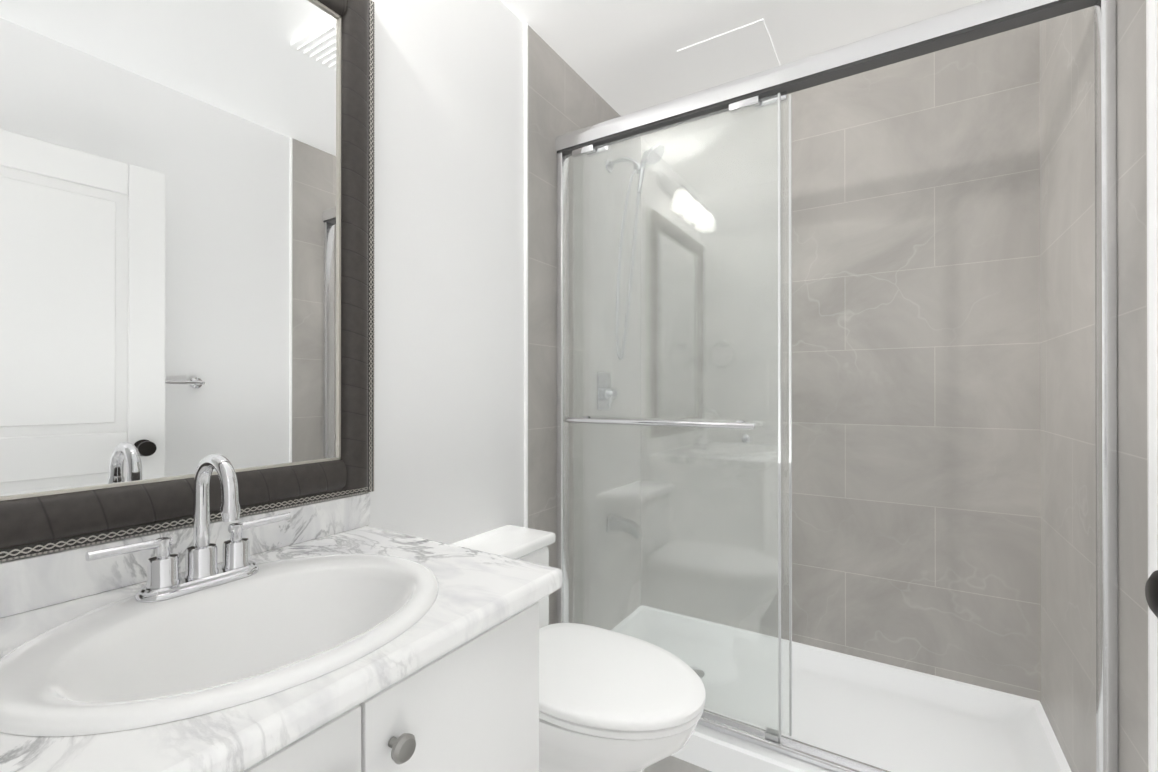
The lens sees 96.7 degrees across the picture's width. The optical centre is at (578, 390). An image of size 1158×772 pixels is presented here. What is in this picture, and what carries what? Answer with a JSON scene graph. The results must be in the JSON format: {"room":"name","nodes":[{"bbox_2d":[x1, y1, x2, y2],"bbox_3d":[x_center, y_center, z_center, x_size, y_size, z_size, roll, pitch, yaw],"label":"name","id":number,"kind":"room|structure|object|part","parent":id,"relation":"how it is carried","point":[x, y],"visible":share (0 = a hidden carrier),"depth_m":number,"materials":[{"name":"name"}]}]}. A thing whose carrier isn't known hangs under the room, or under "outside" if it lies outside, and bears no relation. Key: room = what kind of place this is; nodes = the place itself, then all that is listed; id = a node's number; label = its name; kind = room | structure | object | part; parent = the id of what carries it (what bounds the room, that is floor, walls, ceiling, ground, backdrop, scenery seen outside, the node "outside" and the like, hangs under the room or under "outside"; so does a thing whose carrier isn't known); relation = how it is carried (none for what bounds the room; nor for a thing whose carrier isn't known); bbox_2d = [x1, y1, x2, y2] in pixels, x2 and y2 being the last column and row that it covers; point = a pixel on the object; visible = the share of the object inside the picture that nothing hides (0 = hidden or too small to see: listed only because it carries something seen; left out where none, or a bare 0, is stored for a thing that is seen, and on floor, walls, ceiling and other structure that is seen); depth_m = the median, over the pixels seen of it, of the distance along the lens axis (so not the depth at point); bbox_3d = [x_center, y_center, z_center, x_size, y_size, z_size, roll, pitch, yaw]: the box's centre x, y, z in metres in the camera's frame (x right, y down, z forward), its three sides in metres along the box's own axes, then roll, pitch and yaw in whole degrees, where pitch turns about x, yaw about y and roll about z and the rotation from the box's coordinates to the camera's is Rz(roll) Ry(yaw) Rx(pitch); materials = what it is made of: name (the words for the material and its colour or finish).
{"room":"bathroom","nodes":[
{"label":"bathroom","id":0,"kind":"room"},
{"bbox_2d":[367,0,523,543],"bbox_3d":[-0.381,-0.053,1.594,0.120,2.440,2.645,0,0,32],"label":"wall","id":1,"kind":"structure","parent":0,"point":[449,292],"depth_m":1.49,"materials":[{"name":"white paint"}]},
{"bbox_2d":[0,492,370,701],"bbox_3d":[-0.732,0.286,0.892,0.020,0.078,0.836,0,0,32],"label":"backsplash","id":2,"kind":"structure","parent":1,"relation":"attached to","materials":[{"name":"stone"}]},
{"bbox_2d":[0,0,374,561],"bbox_3d":[-0.720,-0.350,0.900,0.036,1.192,0.836,0,0,32],"label":"mirror","id":3,"kind":"object","parent":1,"relation":"attached to","point":[186,237],"visible":1,"depth_m":0.92,"materials":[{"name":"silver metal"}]},
{"bbox_3d":[-0.720,0.194,0.899,0.036,0.070,0.665,0,0,32],"label":"frame","id":4,"kind":"part","parent":3,"relation":"part of","materials":[{"name":"black wood"}]},
{"bbox_3d":[-0.720,-0.895,0.902,0.036,0.070,0.665,0,0,32],"label":"frame","id":5,"kind":"part","parent":3,"relation":"part of","materials":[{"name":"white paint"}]},
{"bbox_3d":[-0.526,-0.350,1.211,0.036,1.158,0.070,0,0,32],"label":"frame","id":6,"kind":"part","parent":3,"relation":"part of","materials":[{"name":"black wood"}]},
{"bbox_2d":[524,23,527,527],"bbox_3d":[-0.183,-0.052,1.787,0.010,2.440,0.008,0,0,32],"label":"trim","id":7,"kind":"structure","parent":1,"relation":"attached to","point":[526,275],"depth_m":1.78,"materials":[{"name":"white plastic"}]},
{"bbox_2d":[557,152,568,622],"bbox_3d":[-0.062,0.074,1.951,0.026,1.943,0.048,0,0,32],"label":"door jamb","id":8,"kind":"object","parent":1,"relation":"attached to","point":[562,255],"visible":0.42,"depth_m":1.93,"materials":[{"name":"silver metal"}]},
{"bbox_2d":[528,25,640,629],"bbox_3d":[0.064,-0.051,2.186,0.008,2.440,0.930,0,0,32],"label":"wall tile","id":9,"kind":"structure","parent":1,"relation":"attached to","point":[564,97],"depth_m":2.07,"materials":[{"name":"grey tile"}]},
{"bbox_2d":[597,144,664,539],"bbox_3d":[0.227,-0.192,2.193,0.263,1.672,0.154,0,0,32],"label":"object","id":10,"kind":"object","parent":9,"relation":"attached to","point":[617,523],"depth_m":2.21,"materials":[{"name":"silver metal"}]},
{"bbox_2d":[564,94,788,736],"bbox_3d":[0.286,0.074,1.734,0.790,1.907,0.032,0,0,32],"label":"shower door","id":11,"kind":"structure","parent":1,"relation":"attached to","point":[688,416],"depth_m":1.69,"materials":[{"name":"clear glass"}]},
{"bbox_2d":[572,144,594,157],"bbox_3d":[0.016,-0.884,1.891,0.090,0.034,0.016,0,0,32],"label":"hanger","id":12,"kind":"object","parent":11,"relation":"attached to","point":[584,150],"visible":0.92,"depth_m":1.88,"materials":[{"name":"silver metal"}]},
{"bbox_2d":[587,143,609,156],"bbox_3d":[0.071,-0.884,1.885,0.090,0.034,0.016,0,0,32],"label":"hanger","id":13,"kind":"object","parent":11,"relation":"attached to","point":[597,148],"visible":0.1,"depth_m":1.87,"materials":[{"name":"silver metal"}]},
{"bbox_2d":[729,95,759,112],"bbox_3d":[0.508,-0.885,1.584,0.090,0.034,0.016,0,0,32],"label":"hanger","id":14,"kind":"object","parent":11,"relation":"attached to","point":[749,102],"visible":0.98,"depth_m":1.58,"materials":[{"name":"silver metal"}]},
{"bbox_2d":[742,435,750,442],"bbox_3d":[0.517,0.152,1.597,0.026,0.026,0.028,0,0,32],"label":"door pull","id":15,"kind":"object","parent":11,"relation":"attached to","point":[748,437],"visible":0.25,"depth_m":1.59,"materials":[{"name":"silver metal"}]},
{"bbox_2d":[755,91,786,108],"bbox_3d":[0.584,-0.885,1.565,0.090,0.034,0.016,0,0,32],"label":"hanger","id":16,"kind":"object","parent":11,"relation":"attached to","point":[783,97],"visible":0.46,"depth_m":1.56,"materials":[{"name":"silver metal"}]},
{"bbox_2d":[778,93,780,737],"bbox_3d":[0.595,0.073,1.527,0.006,1.907,0.010,0,0,32],"label":"seal","id":17,"kind":"object","parent":11,"relation":"attached to","point":[779,415],"visible":0.86,"depth_m":1.52,"materials":[{"name":"grey"}]},
{"bbox_2d":[789,94,791,735],"bbox_3d":[0.630,0.073,1.534,0.006,1.907,0.010,0,0,32],"label":"seal","id":18,"kind":"object","parent":11,"relation":"attached to","point":[790,463],"visible":1,"depth_m":1.53,"materials":[{"name":"grey"}]},
{"bbox_2d":[697,715,868,771],"bbox_3d":[0.567,1.056,1.556,1.507,0.022,0.052,0,0,32],"label":"shower door sill","id":19,"kind":"structure","parent":1,"relation":"attached to","point":[833,765],"depth_m":1.52,"materials":[{"name":"silver metal"}]},
{"bbox_2d":[765,727,778,741],"bbox_3d":[0.582,1.036,1.547,0.040,0.018,0.032,0,0,32],"label":"guide","id":20,"kind":"object","parent":19,"relation":"on","point":[773,737],"visible":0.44,"depth_m":1.54,"materials":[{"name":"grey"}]},
{"bbox_2d":[702,709,889,771],"bbox_3d":[0.567,1.038,1.556,1.507,0.014,0.008,0,0,32],"label":"shower door sill fin","id":21,"kind":"object","parent":1,"relation":"attached to","point":[837,757],"visible":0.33,"depth_m":1.50,"materials":[{"name":"silver metal"}]},
{"bbox_2d":[555,0,1063,151],"bbox_3d":[0.567,-0.932,1.562,1.507,0.068,0.064,0,0,32],"label":"header","id":22,"kind":"object","parent":1,"relation":"attached to","point":[956,20],"visible":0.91,"depth_m":1.46,"materials":[{"name":"silver metal"}]},
{"bbox_2d":[557,0,1096,156],"bbox_3d":[0.567,-0.895,1.562,1.504,0.006,0.048,0,0,32],"label":"door track","id":23,"kind":"object","parent":1,"relation":"attached to","point":[1007,24],"visible":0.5,"depth_m":1.40,"materials":[{"name":"grey metal"}]},
{"bbox_2d":[642,755,710,771],"bbox_3d":[0.314,1.204,0.302,2.664,0.080,4.095,0,0,32],"label":"floor","id":24,"kind":"structure","parent":0,"point":[670,763],"depth_m":1.60,"materials":[{"name":"tile"}]},
{"bbox_2d":[0,454,561,771],"bbox_3d":[-0.490,0.632,0.740,0.592,1.065,0.836,0,0,32],"label":"bathroom vanity","id":25,"kind":"object","parent":24,"relation":"on","point":[337,635],"visible":1,"depth_m":0.75,"materials":[{"name":"white stone"}]},
{"bbox_3d":[-0.376,0.712,0.439,0.018,0.675,0.418,0,0,32],"label":"door","id":26,"kind":"part","parent":25,"relation":"part of","materials":[{"name":"white"}]},
{"bbox_2d":[85,454,291,602],"bbox_3d":[-0.577,0.206,0.811,0.139,0.213,0.279,0,0,32],"label":"faucet","id":27,"kind":"object","parent":25,"relation":"on","point":[203,580],"depth_m":0.81,"materials":[{"name":"silver metal"}]},
{"bbox_2d":[0,553,438,765],"bbox_3d":[-0.461,0.388,0.738,0.456,0.152,0.536,0,0,32],"label":"sink","id":28,"kind":"object","parent":25,"relation":"in","point":[143,678],"depth_m":0.67,"materials":[{"name":"white ceramic"}]},
{"bbox_3d":[-0.222,0.443,0.639,0.031,0.033,0.033,0,0,32],"label":"knob","id":29,"kind":"part","parent":25,"relation":"part of","materials":[{"name":"silver metal"}]},
{"bbox_3d":[-0.170,0.712,0.768,0.018,0.675,0.351,0,0,32],"label":"door","id":30,"kind":"part","parent":25,"relation":"part of","materials":[{"name":"white wood"}]},
{"bbox_2d":[451,525,705,771],"bbox_3d":[-0.035,0.804,1.338,0.731,0.725,0.414,0,0,32],"label":"toilet","id":31,"kind":"object","parent":24,"relation":"on","point":[611,701],"visible":0.52,"depth_m":1.18,"materials":[{"name":"white ceramic"}]},
{"bbox_3d":[0.051,0.699,1.284,0.527,0.030,0.392,0,0,32],"label":"lid","id":32,"kind":"part","parent":31,"relation":"part of","materials":[{"name":"white plastic"}]},
{"bbox_2d":[610,605,1071,771],"bbox_3d":[0.739,1.118,1.833,1.507,0.100,0.792,0,0,32],"label":"shower base","id":33,"kind":"object","parent":24,"relation":"on","point":[888,717],"visible":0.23,"depth_m":1.78,"materials":[{"name":"white plastic"}]},
{"bbox_2d":[500,0,983,115],"bbox_3d":[0.316,-1.314,1.162,1.764,0.080,2.645,0,0,32],"label":"ceiling","id":34,"kind":"structure","parent":0,"point":[621,57],"depth_m":1.81,"materials":[{"name":"white paint"}]},
{"bbox_2d":[677,19,779,89],"bbox_3d":[0.582,-1.270,1.977,0.310,0.003,0.310,0,0,32],"label":"ceiling access panel","id":35,"kind":"object","parent":34,"relation":"attached to","point":[740,52],"visible":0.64,"depth_m":1.95,"materials":[{"name":"white paint"}]},
{"bbox_2d":[1155,0,1157,744],"bbox_3d":[1.014,-0.055,0.723,0.120,2.440,2.645,0,0,32],"label":"wall","id":36,"kind":"structure","parent":0,"point":[1156,28],"depth_m":0.98,"materials":[{"name":"white paint"}]},
{"bbox_2d":[1040,0,1147,771],"bbox_3d":[1.353,-0.053,1.387,0.008,2.440,0.920,0,0,32],"label":"wall tile","id":37,"kind":"structure","parent":36,"relation":"attached to","point":[1067,383],"depth_m":1.35,"materials":[{"name":"grey tile"}]},
{"bbox_2d":[1094,0,1117,771],"bbox_3d":[1.195,0.072,1.167,0.026,1.943,0.048,0,0,32],"label":"door jamb","id":38,"kind":"object","parent":36,"relation":"attached to","point":[1106,392],"visible":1,"depth_m":1.15,"materials":[{"name":"silver metal"}]},
{"bbox_2d":[1146,0,1157,771],"bbox_3d":[1.106,-0.054,0.994,0.010,2.440,0.008,0,0,32],"label":"door","id":39,"kind":"structure","parent":36,"relation":"attached to","point":[1151,368],"depth_m":0.99,"materials":[{"name":"white paint"}]},
{"label":"door leaf","id":40,"kind":"structure","parent":36,"relation":"in","visible":0},
{"bbox_2d":[1145,570,1157,617],"bbox_3d":[0.641,0.219,0.534,0.069,0.064,0.064,0,0,27],"label":"door knob","id":41,"kind":"object","parent":40,"relation":"attached to","point":[1151,590],"visible":1,"depth_m":0.55,"materials":[{"name":"brown metal"}]},
{"bbox_3d":[0.985,-0.051,2.229,1.524,2.440,0.120,0,0,32],"label":"wall","id":42,"kind":"structure","parent":0,"visible":0},
{"bbox_2d":[641,22,1040,701],"bbox_3d":[0.951,-0.051,2.175,1.508,2.440,0.008,0,0,32],"label":"wall tile","id":43,"kind":"structure","parent":42,"relation":"attached to","point":[915,186],"depth_m":2.02,"materials":[{"name":"grey tile"}]},
{"bbox_3d":[0.013,0.108,1.856,0.016,0.016,0.051,0,0,32],"label":"post","id":44,"kind":"object","parent":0,"visible":0},
{"bbox_2d":[565,417,755,429],"bbox_3d":[0.235,0.107,1.687,0.665,0.019,0.019,0,0,32],"label":"bar","id":45,"kind":"object","parent":44,"relation":"attached to","point":[727,425],"visible":0.96,"depth_m":1.65,"materials":[{"name":"silver metal"}]}
]}

